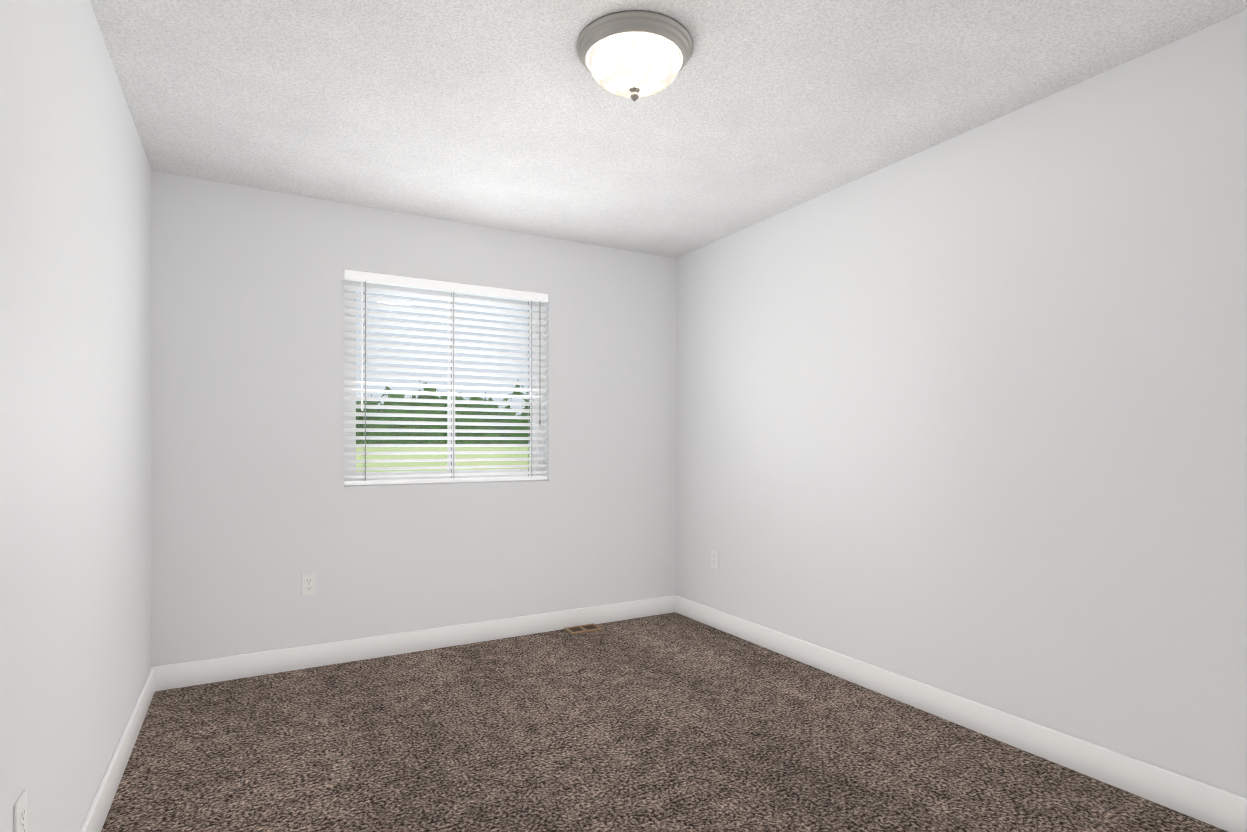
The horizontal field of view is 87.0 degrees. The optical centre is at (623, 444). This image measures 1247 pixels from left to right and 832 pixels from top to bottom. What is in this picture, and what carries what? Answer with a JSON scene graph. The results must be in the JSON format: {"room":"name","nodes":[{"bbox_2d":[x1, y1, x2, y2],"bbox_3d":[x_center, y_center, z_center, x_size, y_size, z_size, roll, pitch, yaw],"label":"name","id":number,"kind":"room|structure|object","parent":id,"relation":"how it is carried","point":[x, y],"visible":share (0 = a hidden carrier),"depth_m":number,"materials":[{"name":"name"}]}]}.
{"room":"empty bedroom","nodes":[
{"label":"empty bedroom","id":0,"kind":"room"},
{"bbox_2d":[0,0,151,831],"bbox_3d":[-1.229,-0.061,1.195,0.150,2.440,4.250,0,0,-30],"label":"wall","id":1,"kind":"structure","parent":0,"point":[75,426],"depth_m":1.68,"materials":[{"name":"white paint"}]},
{"bbox_2d":[14,789,26,831],"bbox_3d":[-1.208,0.764,1.317,0.007,0.114,0.070,0,0,-30],"label":"electrical outlet","id":2,"kind":"object","parent":1,"relation":"attached to","point":[20,815],"visible":0.98,"depth_m":1.31,"materials":[{"name":"white plastic"}]},
{"bbox_2d":[79,667,154,831],"bbox_3d":[-1.154,1.101,1.230,0.014,0.115,4.236,0,0,-30],"label":"baseboard","id":3,"kind":"structure","parent":1,"relation":"attached to","point":[97,813],"depth_m":2.23,"materials":[{"name":"white paint"}]},
{"bbox_2d":[151,171,675,666],"bbox_3d":[-0.963,-0.063,3.876,3.260,2.440,0.150,0,0,-30],"label":"wall","id":4,"kind":"structure","parent":0,"point":[259,509],"depth_m":3.49,"materials":[{"name":"white paint"}]},
{"bbox_2d":[302,573,315,595],"bbox_3d":[-1.631,0.727,3.407,0.070,0.114,0.007,0,0,-30],"label":"electrical outlet","id":5,"kind":"object","parent":4,"relation":"attached to","point":[308,584],"visible":1,"depth_m":3.40,"materials":[{"name":"white plastic"}]},
{"bbox_2d":[154,595,675,690],"bbox_3d":[-0.922,1.099,3.806,2.960,0.115,0.014,0,0,-30],"label":"baseboard","id":6,"kind":"structure","parent":4,"relation":"attached to","point":[187,674],"depth_m":3.59,"materials":[{"name":"white paint"}]},
{"bbox_2d":[344,269,547,485],"bbox_3d":[-1.007,-0.353,3.842,1.182,1.160,0.156,0,0,-30],"label":"window blinds","id":7,"kind":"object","parent":4,"relation":"in","point":[451,293],"depth_m":3.79,"materials":[{"name":"white plastic"}]},
{"bbox_2d":[101,612,1227,831],"bbox_3d":[0.123,1.218,1.964,3.260,0.120,4.550,0,0,-30],"label":"floor","id":8,"kind":"structure","parent":0,"point":[672,722],"depth_m":2.45,"materials":[{"name":"carpet"}]},
{"bbox_2d":[564,624,601,634],"bbox_3d":[-0.252,1.151,4.094,0.210,0.012,0.125,0,0,-30],"label":"air vent register","id":9,"kind":"object","parent":8,"relation":"on","point":[582,629],"visible":0.98,"depth_m":4.08,"materials":[{"name":"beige metal"}]},
{"bbox_2d":[90,0,1246,258],"bbox_3d":[0.123,-1.342,1.962,3.260,0.120,4.550,0,0,-30],"label":"ceiling","id":10,"kind":"structure","parent":0,"point":[508,114],"depth_m":2.42,"materials":[{"name":"white paint"}]},
{"bbox_2d":[577,10,692,100],"bbox_3d":[0.036,-1.196,2.125,0.375,0.172,0.375,0,0,-30],"label":"flush-mount light","id":11,"kind":"object","parent":10,"relation":"attached to","point":[634,55],"visible":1,"depth_m":2.03,"materials":[{"name":"white glass"}]},
{"bbox_2d":[676,10,1246,797],"bbox_3d":[1.476,-0.062,2.730,0.150,2.440,4.250,0,0,-30],"label":"wall","id":12,"kind":"structure","parent":0,"point":[964,414],"depth_m":2.52,"materials":[{"name":"white paint"}]},
{"bbox_2d":[711,549,717,568],"bbox_3d":[0.576,0.727,4.156,0.007,0.114,0.070,0,0,-30],"label":"electrical outlet","id":13,"kind":"object","parent":12,"relation":"attached to","point":[714,558],"visible":1,"depth_m":4.15,"materials":[{"name":"white plastic"}]},
{"bbox_2d":[675,595,1246,831],"bbox_3d":[1.408,1.100,2.685,0.014,0.115,4.236,0,0,-30],"label":"baseboard","id":14,"kind":"structure","parent":12,"relation":"attached to","point":[1213,806],"depth_m":2.51,"materials":[{"name":"white paint"}]},
{"label":"outside","id":15,"kind":"structure","parent":0,"visible":0},
{"bbox_2d":[356,291,529,471],"bbox_3d":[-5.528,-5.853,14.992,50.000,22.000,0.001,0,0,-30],"label":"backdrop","id":16,"kind":"structure","parent":15,"point":[404,449],"depth_m":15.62,"materials":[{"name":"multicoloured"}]}
]}

